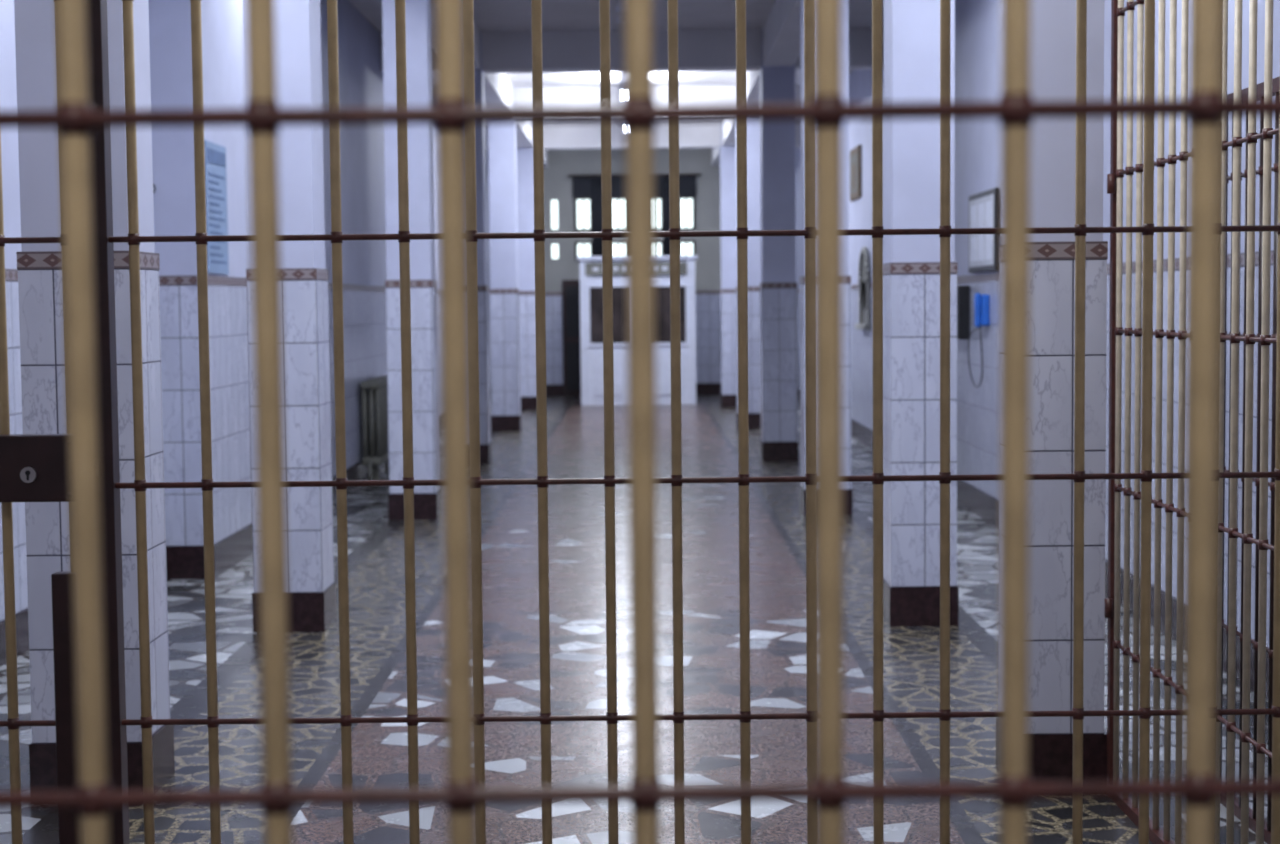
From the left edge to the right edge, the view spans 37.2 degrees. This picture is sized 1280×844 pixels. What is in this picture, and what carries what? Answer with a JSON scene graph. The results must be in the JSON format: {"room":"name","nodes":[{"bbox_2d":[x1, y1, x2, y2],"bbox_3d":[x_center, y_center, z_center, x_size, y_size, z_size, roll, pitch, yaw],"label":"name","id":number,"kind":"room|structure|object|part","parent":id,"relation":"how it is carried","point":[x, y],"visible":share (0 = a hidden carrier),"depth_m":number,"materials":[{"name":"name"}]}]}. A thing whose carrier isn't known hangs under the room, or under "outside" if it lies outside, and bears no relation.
{"room":"prison interior","nodes":[
{"label":"prison interior","id":0,"kind":"room"},
{"bbox_2d":[0,0,490,292],"bbox_3d":[-2.797,-1.422,14.616,0.600,4.190,34.650,-1,4,0],"label":"wall","id":1,"kind":"structure","parent":0,"point":[362,147],"depth_m":11.56,"materials":[{"name":"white paint"}]},
{"bbox_2d":[204,140,228,273],"bbox_3d":[-2.491,-1.253,11.175,0.017,0.760,0.540,-1,4,0],"label":"poster","id":2,"kind":"object","parent":1,"relation":"attached to","point":[215,154],"visible":0.91,"depth_m":11.15,"materials":[{"name":"blue paper"}]},
{"bbox_2d":[0,269,490,621],"bbox_3d":[-2.655,-0.306,14.812,0.362,1.555,34.400,-1,4,0],"label":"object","id":3,"kind":"structure","parent":1,"relation":"attached to","point":[364,306],"depth_m":11.08,"materials":[{"name":"tile"}]},
{"bbox_2d":[0,388,490,666],"bbox_3d":[-2.640,0.564,14.867,0.375,0.190,34.400,-1,4,0],"label":"baseboard","id":4,"kind":"structure","parent":1,"relation":"attached to","point":[183,562],"depth_m":10.96,"materials":[{"name":"stone"}]},
{"bbox_2d":[348,0,883,166],"bbox_3d":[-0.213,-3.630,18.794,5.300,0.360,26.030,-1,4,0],"label":"ceiling","id":5,"kind":"structure","parent":0,"point":[698,50],"depth_m":18.39,"materials":[{"name":"white paint"}]},
{"bbox_2d":[619,82,624,101],"bbox_3d":[-0.162,-3.882,21.899,0.140,0.250,1.280,-1,4,0],"label":"ceiling lamp","id":6,"kind":"object","parent":5,"relation":"attached to","point":[622,86],"visible":0.32,"depth_m":21.28,"materials":[{"name":"white glass"}]},
{"bbox_2d":[544,148,720,291],"bbox_3d":[-0.012,-2.549,32.028,4.950,4.190,0.250,-1,4,0],"label":"wall","id":7,"kind":"structure","parent":0,"point":[558,186],"depth_m":31.83,"materials":[{"name":"grey paint"}]},
{"bbox_2d":[562,280,580,395],"bbox_3d":[-1.027,-1.410,31.918,0.540,1.950,0.115,-1,4,0],"label":"door","id":8,"kind":"structure","parent":7,"relation":"in","point":[570,289],"depth_m":31.92,"materials":[{"name":"brown paint"}]},
{"bbox_2d":[545,291,720,384],"bbox_3d":[-0.002,-1.415,31.968,4.926,1.555,0.012,-1,4,0],"label":"trim","id":9,"kind":"structure","parent":7,"relation":"attached to","point":[708,329],"depth_m":31.96,"materials":[{"name":"tile"}]},
{"bbox_2d":[546,383,720,395],"bbox_3d":[0.007,-0.544,32.017,4.890,0.190,0.025,-1,4,0],"label":"baseboard","id":10,"kind":"structure","parent":7,"relation":"attached to","point":[702,388],"depth_m":32.00,"materials":[{"name":"stone"}]},
{"bbox_2d":[568,174,700,259],"bbox_3d":[-0.086,-3.431,31.818,2.220,1.418,0.138,-1,4,0],"label":"window","id":11,"kind":"structure","parent":7,"relation":"in","point":[584,186],"depth_m":31.78,"materials":[{"name":"black plastic"}]},
{"bbox_2d":[0,395,1267,843],"bbox_3d":[-0.176,0.736,14.876,5.900,0.200,35.000,-1,4,0],"label":"floor","id":12,"kind":"structure","parent":0,"point":[575,431],"depth_m":8.08,"materials":[{"name":"stone"}]},
{"bbox_2d":[14,0,174,790],"bbox_3d":[-1.769,-0.893,6.077,0.371,4.190,0.356,-1,4,0],"label":"tiled column","id":13,"kind":"structure","parent":12,"relation":"on","point":[39,265],"depth_m":5.98,"materials":[{"name":"tile"}]},
{"bbox_2d":[243,0,336,632],"bbox_3d":[-1.710,-1.090,9.191,0.346,4.190,0.356,-1,4,0],"label":"tiled column","id":14,"kind":"structure","parent":12,"relation":"on","point":[311,586],"depth_m":9.08,"materials":[{"name":"tile"}]},
{"bbox_2d":[361,375,388,479],"bbox_3d":[-2.355,0.053,17.291,0.170,0.900,1.535,-1,4,0],"label":"radiator","id":15,"kind":"object","parent":12,"relation":"on","point":[374,391],"visible":0.7,"depth_m":16.67,"materials":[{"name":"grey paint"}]},
{"bbox_2d":[382,0,441,519],"bbox_3d":[-1.677,-1.389,13.911,0.356,4.190,0.356,-1,4,0],"label":"tiled column","id":16,"kind":"structure","parent":12,"relation":"on","point":[423,282],"depth_m":13.78,"materials":[{"name":"tile"}]},
{"bbox_2d":[474,32,491,463],"bbox_3d":[-1.675,-1.688,18.652,0.356,4.190,0.356,-1,4,0],"label":"tiled column","id":17,"kind":"structure","parent":12,"relation":"on","point":[483,288],"depth_m":18.54,"materials":[{"name":"tile"}]},
{"bbox_2d":[488,87,521,430],"bbox_3d":[-1.672,-1.988,23.392,0.356,4.190,0.356,-1,4,0],"label":"tiled column","id":18,"kind":"structure","parent":12,"relation":"on","point":[504,291],"depth_m":23.25,"materials":[{"name":"tile"}]},
{"bbox_2d":[517,148,536,409],"bbox_3d":[-1.669,-2.284,28.083,0.356,4.190,0.356,-1,4,0],"label":"tiled column","id":19,"kind":"structure","parent":12,"relation":"on","point":[525,180],"depth_m":27.93,"materials":[{"name":"tile"}]},
{"bbox_2d":[577,255,697,404],"bbox_3d":[-0.029,-1.444,29.763,1.840,2.270,1.690,-1,4,0],"label":"booth","id":20,"kind":"object","parent":12,"relation":"on","point":[591,296],"visible":0.68,"depth_m":28.99,"materials":[{"name":"white paint"}]},
{"bbox_2d":[0,0,1279,843],"bbox_3d":[-0.197,-0.141,3.376,5.240,3.000,0.096,-1,4,0],"label":"gate","id":21,"kind":"object","parent":12,"relation":"on","point":[33,467],"visible":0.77,"depth_m":3.40,"materials":[{"name":"beige metal"}]},
{"bbox_2d":[720,138,736,407],"bbox_3d":[1.361,-2.313,28.079,0.356,4.190,0.356,-1,4,0],"label":"tiled column","id":22,"kind":"structure","parent":12,"relation":"on","point":[728,396],"depth_m":27.94,"materials":[{"name":"tile"}]},
{"bbox_2d":[736,121,760,428],"bbox_3d":[1.358,-2.016,23.389,0.356,4.190,0.356,-1,4,0],"label":"tiled column","id":23,"kind":"structure","parent":12,"relation":"on","point":[753,127],"depth_m":23.25,"materials":[{"name":"tile"}]},
{"bbox_2d":[760,29,798,460],"bbox_3d":[1.355,-1.717,18.648,0.356,4.190,0.356,-1,4,0],"label":"tiled column","id":24,"kind":"structure","parent":12,"relation":"on","point":[778,285],"depth_m":18.51,"materials":[{"name":"tile"}]},
{"bbox_2d":[800,0,852,515],"bbox_3d":[1.353,-1.417,13.908,0.356,4.190,0.356,-1,4,0],"label":"tiled column","id":25,"kind":"structure","parent":12,"relation":"on","point":[846,279],"depth_m":13.80,"materials":[{"name":"tile"}]},
{"bbox_2d":[883,0,958,626],"bbox_3d":[1.347,-1.119,9.187,0.331,4.190,0.356,-1,4,0],"label":"tiled column","id":26,"kind":"structure","parent":12,"relation":"on","point":[911,266],"depth_m":9.07,"materials":[{"name":"tile"}]},
{"bbox_2d":[996,0,1107,781],"bbox_3d":[1.318,-0.922,6.073,0.286,4.190,0.356,-1,4,0],"label":"tiled column","id":27,"kind":"structure","parent":12,"relation":"on","point":[1053,22],"depth_m":5.96,"materials":[{"name":"tile"}]},
{"bbox_2d":[1104,479,1140,709],"bbox_3d":[1.479,0.531,5.738,0.048,0.754,0.421,-1,4,0],"label":"bars","id":28,"kind":"object","parent":12,"relation":"in","point":[1112,603],"depth_m":5.86,"materials":[{"name":"metal"}]},
{"bbox_2d":[1107,716,1138,780],"bbox_3d":[1.483,0.990,5.745,0.048,0.282,0.372,-1,4,0],"label":"bars","id":29,"kind":"object","parent":12,"relation":"in","point":[1112,721],"depth_m":5.83,"materials":[{"name":"metal"}]},
{"bbox_2d":[1109,233,1141,472],"bbox_3d":[1.472,-0.200,5.672,0.048,0.736,0.377,-1,4,0],"label":"bars","id":30,"kind":"object","parent":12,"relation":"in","point":[1116,330],"depth_m":5.77,"materials":[{"name":"metal"}]},
{"bbox_2d":[1149,797,1181,843],"bbox_3d":[1.483,1.104,5.280,0.048,0.206,0.322,-1,4,0],"label":"bars","id":31,"kind":"object","parent":12,"relation":"in","point":[1157,835],"depth_m":5.37,"materials":[{"name":"metal"}]},
{"bbox_2d":[1150,479,1185,709],"bbox_3d":[1.478,0.483,5.238,0.048,0.682,0.338,-1,4,0],"label":"bars","id":32,"kind":"object","parent":12,"relation":"in","point":[1158,503],"depth_m":5.33,"materials":[{"name":"metal"}]},
{"bbox_2d":[1153,716,1182,780],"bbox_3d":[1.482,0.904,5.250,0.048,0.246,0.290,-1,4,0],"label":"bars","id":33,"kind":"object","parent":12,"relation":"in","point":[1156,719],"depth_m":5.36,"materials":[{"name":"metal"}]},
{"bbox_2d":[1153,232,1186,472],"bbox_3d":[1.471,-0.185,5.194,0.048,0.672,0.325,-1,4,0],"label":"bars","id":34,"kind":"object","parent":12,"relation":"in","point":[1159,333],"depth_m":5.29,"materials":[{"name":"metal"}]},
{"bbox_2d":[1216,715,1271,779],"bbox_3d":[1.480,0.795,4.589,0.048,0.243,0.420,-1,4,0],"label":"bars","id":35,"kind":"object","parent":12,"relation":"in","point":[1260,745],"depth_m":4.66,"materials":[{"name":"metal"}]},
{"bbox_2d":[1217,478,1273,708],"bbox_3d":[1.476,0.427,4.568,0.048,0.615,0.417,-1,4,0],"label":"bars","id":36,"kind":"object","parent":12,"relation":"in","point":[1263,544],"depth_m":4.65,"materials":[{"name":"metal"}]},
{"bbox_2d":[1219,231,1276,471],"bbox_3d":[1.471,-0.161,4.528,0.048,0.594,0.421,-1,4,0],"label":"bars","id":37,"kind":"object","parent":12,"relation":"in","point":[1265,339],"depth_m":4.61,"materials":[{"name":"metal"}]},
{"bbox_2d":[1220,76,1279,843],"bbox_3d":[1.807,0.137,5.168,0.032,2.180,1.624,-1,4,0],"label":"door","id":38,"kind":"structure","parent":12,"relation":"on","point":[1276,81],"depth_m":5.54,"materials":[{"name":"brown paint"}]},
{"bbox_2d":[1221,116,1278,225],"bbox_3d":[1.466,-0.603,4.502,0.048,0.281,0.418,-1,4,0],"label":"bars","id":39,"kind":"object","parent":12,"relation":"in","point":[1267,133],"depth_m":4.58,"materials":[{"name":"metal"}]},
{"bbox_2d":[0,0,1279,843],"bbox_3d":[-0.199,-0.005,1.228,5.240,3.000,0.040,-1,4,0],"label":"bars","id":40,"kind":"object","parent":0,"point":[1203,108],"visible":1,"depth_m":1.22,"materials":[{"name":"beige metal"}]},
{"bbox_2d":[795,0,1279,288],"bbox_3d":[2.578,-1.474,14.610,0.250,4.190,34.650,-1,4,0],"label":"wall","id":41,"kind":"structure","parent":0,"point":[978,23],"depth_m":13.05,"materials":[{"name":"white paint"}]},
{"bbox_2d":[850,145,861,201],"bbox_3d":[2.428,-2.799,21.415,0.040,0.580,0.900,-1,4,0],"label":"picture frame","id":42,"kind":"object","parent":41,"relation":"attached to","point":[856,153],"visible":1,"depth_m":21.21,"materials":[{"name":"green paint"}]},
{"bbox_2d":[855,247,870,329],"bbox_3d":[2.415,-1.449,20.548,0.089,0.895,0.860,-1,4,0],"label":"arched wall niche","id":43,"kind":"object","parent":41,"relation":"attached to","point":[864,269],"visible":1,"depth_m":20.55,"materials":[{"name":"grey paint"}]},
{"bbox_2d":[957,285,969,338],"bbox_3d":[2.400,-0.823,14.250,0.093,0.400,0.350,-1,4,0],"label":"intercom box","id":44,"kind":"object","parent":41,"relation":"attached to","point":[963,291],"visible":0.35,"depth_m":14.08,"materials":[{"name":"black plastic"}]},
{"bbox_2d":[968,293,989,387],"bbox_3d":[2.399,-0.584,13.616,0.098,0.677,0.655,-1,4,0],"label":"wall telephone","id":45,"kind":"object","parent":41,"relation":"attached to","point":[981,301],"visible":1,"depth_m":13.30,"materials":[{"name":"blue plastic"}]},
{"bbox_3d":[2.411,-0.483,13.642,0.030,0.471,0.617,-1,4,0],"label":"phone cord","id":46,"kind":"part","parent":45,"relation":"part of","materials":[{"name":"black plastic"}]},
{"bbox_2d":[969,188,999,272],"bbox_3d":[2.421,-1.341,13.416,0.037,0.560,1.050,-1,4,0],"label":"notice board","id":47,"kind":"object","parent":41,"relation":"attached to","point":[983,206],"visible":0.88,"depth_m":13.28,"materials":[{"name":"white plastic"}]},
{"bbox_2d":[797,389,1268,699],"bbox_3d":[2.460,0.516,14.861,0.025,0.190,34.400,-1,4,0],"label":"baseboard","id":48,"kind":"structure","parent":41,"relation":"attached to","point":[985,506],"depth_m":9.98,"materials":[{"name":"stone"}]},
{"bbox_2d":[797,250,1273,647],"bbox_3d":[2.458,-0.355,14.806,0.012,1.555,34.400,-1,4,0],"label":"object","id":49,"kind":"structure","parent":41,"relation":"attached to","point":[978,409],"depth_m":9.68,"materials":[{"name":"stone"}]},
{"bbox_2d":[1107,117,1142,226],"bbox_3d":[1.466,-0.748,5.656,0.048,0.346,0.413,-1,4,0],"label":"bars","id":50,"kind":"object","parent":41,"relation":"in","point":[1115,178],"depth_m":5.76,"materials":[{"name":"metal"}]},
{"bbox_2d":[1111,0,1143,99],"bbox_3d":[1.463,-1.105,5.614,0.048,0.338,0.376,-1,4,0],"label":"bars","id":51,"kind":"object","parent":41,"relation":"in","point":[1118,11],"depth_m":5.70,"materials":[{"name":"metal"}]},
{"bbox_2d":[1154,117,1188,225],"bbox_3d":[1.466,-0.684,5.161,0.048,0.310,0.332,-1,4,0],"label":"bars","id":52,"kind":"object","parent":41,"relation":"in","point":[1183,156],"depth_m":5.26,"materials":[{"name":"metal"}]},
{"bbox_2d":[1158,0,1188,99],"bbox_3d":[1.463,-1.009,5.130,0.048,0.298,0.292,-1,4,0],"label":"bars","id":53,"kind":"object","parent":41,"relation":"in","point":[1173,3],"depth_m":5.24,"materials":[{"name":"metal"}]},
{"bbox_2d":[1234,0,1242,98],"bbox_3d":[1.464,-0.897,4.573,0.048,0.240,0.061,-1,4,0],"label":"bars","id":54,"kind":"object","parent":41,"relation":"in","point":[1238,3],"depth_m":4.67,"materials":[{"name":"metal"}]},
{"bbox_2d":[1248,0,1257,98],"bbox_3d":[1.464,-0.876,4.462,0.048,0.236,0.060,-1,4,0],"label":"bars","id":55,"kind":"object","parent":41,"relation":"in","point":[1253,4],"depth_m":4.56,"materials":[{"name":"metal"}]},
{"bbox_2d":[1264,0,1272,98],"bbox_3d":[1.464,-0.854,4.351,0.048,0.229,0.058,-1,4,0],"label":"bars","id":56,"kind":"object","parent":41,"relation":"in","point":[1268,56],"depth_m":4.44,"materials":[{"name":"metal"}]}
]}

